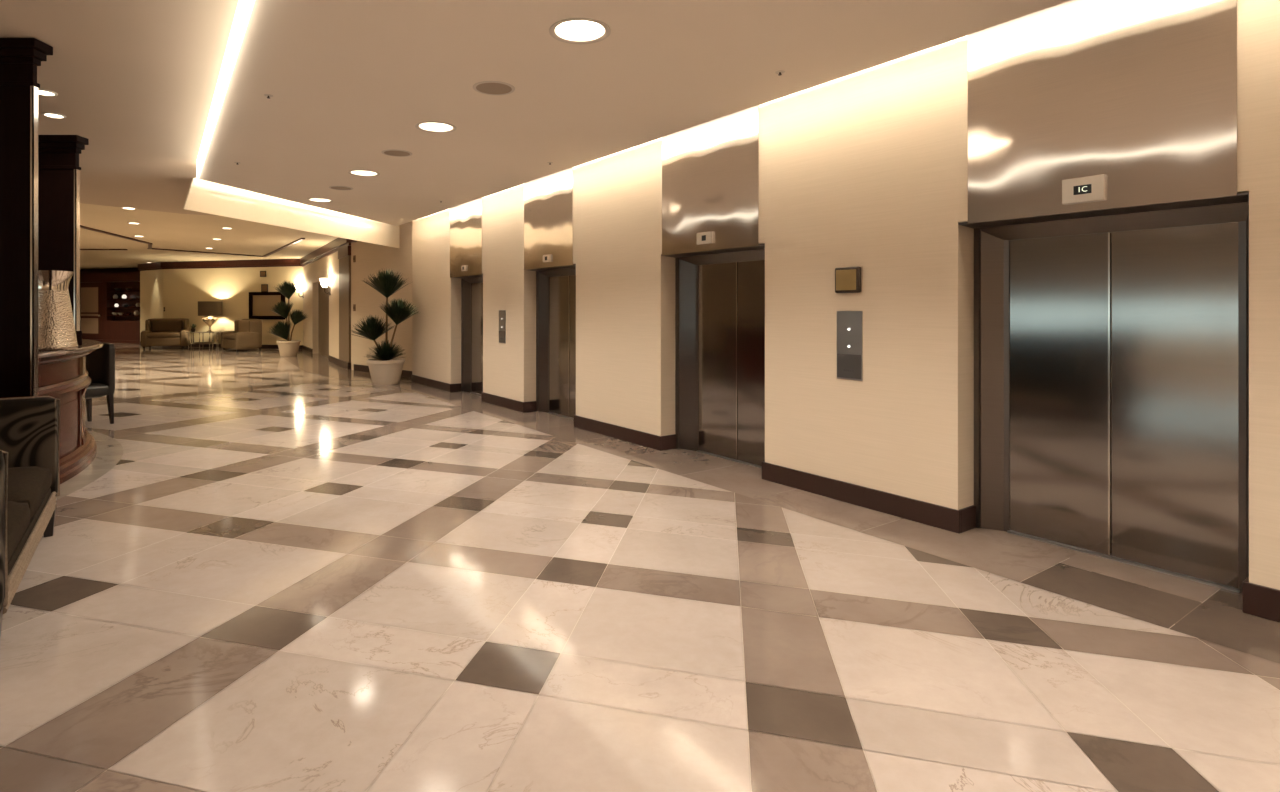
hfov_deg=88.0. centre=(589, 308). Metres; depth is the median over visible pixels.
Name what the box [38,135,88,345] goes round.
wood column
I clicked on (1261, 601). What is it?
baseboard
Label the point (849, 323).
panel
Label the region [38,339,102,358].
countertop
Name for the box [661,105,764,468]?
elevator
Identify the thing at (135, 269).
wall
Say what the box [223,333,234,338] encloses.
seat cushion
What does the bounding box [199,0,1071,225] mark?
ceiling
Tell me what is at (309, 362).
trim
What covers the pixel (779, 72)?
sprinkler head
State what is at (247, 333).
armchair
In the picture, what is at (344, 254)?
pilaster
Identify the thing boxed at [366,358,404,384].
pot
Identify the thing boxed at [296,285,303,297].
wall sconce
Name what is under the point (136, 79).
ceiling
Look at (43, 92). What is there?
recessed light
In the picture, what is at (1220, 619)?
floor border
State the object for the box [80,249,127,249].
trim
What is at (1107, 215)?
elevator
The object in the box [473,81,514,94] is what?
ceiling speaker
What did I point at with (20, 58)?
wood column
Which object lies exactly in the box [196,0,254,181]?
light
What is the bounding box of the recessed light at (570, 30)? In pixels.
[549,18,610,43]
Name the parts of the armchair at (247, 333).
arm, seat, arm, backrest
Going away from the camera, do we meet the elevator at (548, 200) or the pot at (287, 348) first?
the elevator at (548, 200)
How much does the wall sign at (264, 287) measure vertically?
0.280 m
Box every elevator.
[450,198,482,394]
[524,167,575,419]
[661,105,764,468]
[958,0,1248,592]
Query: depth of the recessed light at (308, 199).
9.74 m
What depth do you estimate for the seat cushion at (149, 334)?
23.96 m
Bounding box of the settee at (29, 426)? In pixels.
[0,396,59,635]
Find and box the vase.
[38,270,77,350]
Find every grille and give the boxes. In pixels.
[331,187,350,189]
[384,150,409,155]
[476,83,511,93]
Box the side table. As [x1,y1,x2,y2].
[186,331,221,349]
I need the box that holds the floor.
[0,343,1279,791]
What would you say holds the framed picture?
attached to the wall at (179, 291)
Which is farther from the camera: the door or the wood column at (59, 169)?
the door
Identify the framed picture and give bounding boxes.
[249,292,284,319]
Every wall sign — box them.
[260,271,265,276]
[261,284,267,291]
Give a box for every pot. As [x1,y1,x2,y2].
[277,340,300,356]
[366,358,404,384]
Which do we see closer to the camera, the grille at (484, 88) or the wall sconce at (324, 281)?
the grille at (484, 88)
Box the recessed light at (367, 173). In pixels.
[348,170,379,176]
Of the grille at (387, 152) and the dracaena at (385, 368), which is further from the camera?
the dracaena at (385, 368)
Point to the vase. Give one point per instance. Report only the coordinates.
(56, 325)
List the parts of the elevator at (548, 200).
header panel, door frame, door panel, sill, door panel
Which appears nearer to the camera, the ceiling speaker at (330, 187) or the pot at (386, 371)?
the ceiling speaker at (330, 187)
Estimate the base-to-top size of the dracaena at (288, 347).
2.333 m
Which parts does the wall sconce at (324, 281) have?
lamp shade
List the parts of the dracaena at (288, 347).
crown, crown, crown, stem, crown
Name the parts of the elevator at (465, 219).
header panel, door frame, door panel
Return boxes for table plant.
[190,324,196,331]
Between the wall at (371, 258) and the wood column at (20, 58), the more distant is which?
the wall at (371, 258)
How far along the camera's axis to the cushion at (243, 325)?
23.00 m
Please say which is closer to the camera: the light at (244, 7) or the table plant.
the light at (244, 7)
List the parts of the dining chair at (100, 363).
leg, seat, backrest, leg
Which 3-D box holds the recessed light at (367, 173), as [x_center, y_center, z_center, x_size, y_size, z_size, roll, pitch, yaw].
[-2.643,-1.637,7.728,0.352,0.107,0.352,0,0,0]
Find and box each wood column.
[0,38,52,397]
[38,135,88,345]
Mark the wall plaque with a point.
(847, 279)
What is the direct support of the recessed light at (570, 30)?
in the ceiling at (349, 82)
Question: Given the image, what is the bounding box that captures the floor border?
[393,382,1279,662]
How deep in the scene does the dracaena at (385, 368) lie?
12.60 m
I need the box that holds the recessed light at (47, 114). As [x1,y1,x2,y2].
[41,112,65,118]
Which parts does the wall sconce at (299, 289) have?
lamp shade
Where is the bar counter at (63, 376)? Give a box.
[38,339,102,483]
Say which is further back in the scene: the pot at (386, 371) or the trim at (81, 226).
the trim at (81, 226)
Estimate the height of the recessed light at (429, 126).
0.107 m
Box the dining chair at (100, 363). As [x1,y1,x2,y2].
[85,343,114,423]
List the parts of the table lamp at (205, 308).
lamp shade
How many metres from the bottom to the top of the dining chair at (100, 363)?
1.017 m
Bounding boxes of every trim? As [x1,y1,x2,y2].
[57,430,122,499]
[80,225,304,256]
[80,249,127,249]
[138,259,301,270]
[273,350,410,380]
[300,238,356,266]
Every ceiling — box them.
[0,0,411,268]
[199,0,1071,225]
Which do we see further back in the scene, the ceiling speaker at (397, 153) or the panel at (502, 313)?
the panel at (502, 313)
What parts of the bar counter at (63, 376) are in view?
moulding, rail, panel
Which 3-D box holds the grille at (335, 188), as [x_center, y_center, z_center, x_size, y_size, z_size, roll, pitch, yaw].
[-3.272,-1.588,8.685,0.279,0.004,0.279,0,0,-39]
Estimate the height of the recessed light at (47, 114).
0.010 m
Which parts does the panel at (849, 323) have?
plate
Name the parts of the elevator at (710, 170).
header panel, door frame, door panel, sill, door panel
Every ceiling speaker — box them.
[329,186,352,189]
[382,149,411,156]
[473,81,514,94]
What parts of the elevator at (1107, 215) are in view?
door panel, header panel, door frame, sill, door panel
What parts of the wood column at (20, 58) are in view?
crown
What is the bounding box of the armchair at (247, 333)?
[221,319,261,351]
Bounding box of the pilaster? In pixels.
[338,246,350,369]
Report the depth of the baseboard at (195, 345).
24.69 m
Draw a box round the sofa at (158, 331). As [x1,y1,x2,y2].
[141,318,189,348]
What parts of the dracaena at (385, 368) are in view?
crown, crown, crown, stem, stem, crown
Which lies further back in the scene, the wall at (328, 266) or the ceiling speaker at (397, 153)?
the wall at (328, 266)
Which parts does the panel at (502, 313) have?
plate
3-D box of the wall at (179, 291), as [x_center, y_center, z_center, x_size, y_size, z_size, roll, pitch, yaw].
[-14.244,-0.175,24.966,8.422,3.250,0.722,0,0,21]
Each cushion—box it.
[7,466,51,518]
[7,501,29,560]
[147,332,179,337]
[152,319,182,331]
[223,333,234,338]
[238,320,249,331]
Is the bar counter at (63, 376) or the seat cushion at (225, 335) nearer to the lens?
the bar counter at (63, 376)
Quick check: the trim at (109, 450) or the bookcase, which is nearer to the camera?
the trim at (109, 450)
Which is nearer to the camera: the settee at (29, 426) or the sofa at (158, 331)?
the settee at (29, 426)
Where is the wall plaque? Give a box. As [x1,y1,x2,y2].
[835,266,860,292]
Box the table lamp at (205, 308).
[198,301,221,331]
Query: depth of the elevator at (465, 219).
11.20 m
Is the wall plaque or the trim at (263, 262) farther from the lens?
the trim at (263, 262)
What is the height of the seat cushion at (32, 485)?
0.215 m
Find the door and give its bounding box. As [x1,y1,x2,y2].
[318,282,328,356]
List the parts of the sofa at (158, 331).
arm, seat, backrest, arm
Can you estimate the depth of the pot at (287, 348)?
20.07 m
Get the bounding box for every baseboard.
[139,341,301,349]
[302,345,1279,622]
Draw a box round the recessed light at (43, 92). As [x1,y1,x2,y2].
[38,89,57,95]
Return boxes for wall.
[80,267,139,273]
[140,266,302,349]
[303,251,338,358]
[351,223,411,370]
[412,0,1279,589]
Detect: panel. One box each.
[499,310,505,343]
[837,311,861,380]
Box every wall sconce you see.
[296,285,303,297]
[320,278,330,294]
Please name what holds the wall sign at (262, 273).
attached to the wall at (179, 291)
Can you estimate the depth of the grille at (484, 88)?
4.75 m
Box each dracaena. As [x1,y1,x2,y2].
[269,281,307,356]
[350,268,417,384]
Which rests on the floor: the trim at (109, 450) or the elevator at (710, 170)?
the trim at (109, 450)
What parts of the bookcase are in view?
door glass, shelf, shelf, shelf, shelf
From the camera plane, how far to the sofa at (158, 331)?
24.14 m
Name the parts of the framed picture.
glass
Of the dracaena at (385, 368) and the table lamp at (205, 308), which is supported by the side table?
the table lamp at (205, 308)
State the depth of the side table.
23.87 m
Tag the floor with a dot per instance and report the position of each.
(285, 577)
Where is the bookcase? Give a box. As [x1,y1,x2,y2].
[80,272,139,343]
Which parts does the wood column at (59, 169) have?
crown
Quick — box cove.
[183,178,399,247]
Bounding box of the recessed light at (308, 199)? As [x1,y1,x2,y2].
[307,198,332,201]
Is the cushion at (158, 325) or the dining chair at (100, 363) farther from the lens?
the cushion at (158, 325)
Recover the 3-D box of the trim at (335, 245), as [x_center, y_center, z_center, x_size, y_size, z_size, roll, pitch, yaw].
[-7.926,-1.655,19.501,0.185,0.289,9.459,0,0,-31]
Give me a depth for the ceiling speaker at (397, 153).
6.74 m
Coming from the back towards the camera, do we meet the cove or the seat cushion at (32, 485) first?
the cove
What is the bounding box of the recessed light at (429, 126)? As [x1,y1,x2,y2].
[415,121,456,132]
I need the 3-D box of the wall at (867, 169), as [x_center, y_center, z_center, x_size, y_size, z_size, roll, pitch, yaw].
[1.883,-0.175,5.404,0.420,3.250,18.900,0,0,-34]

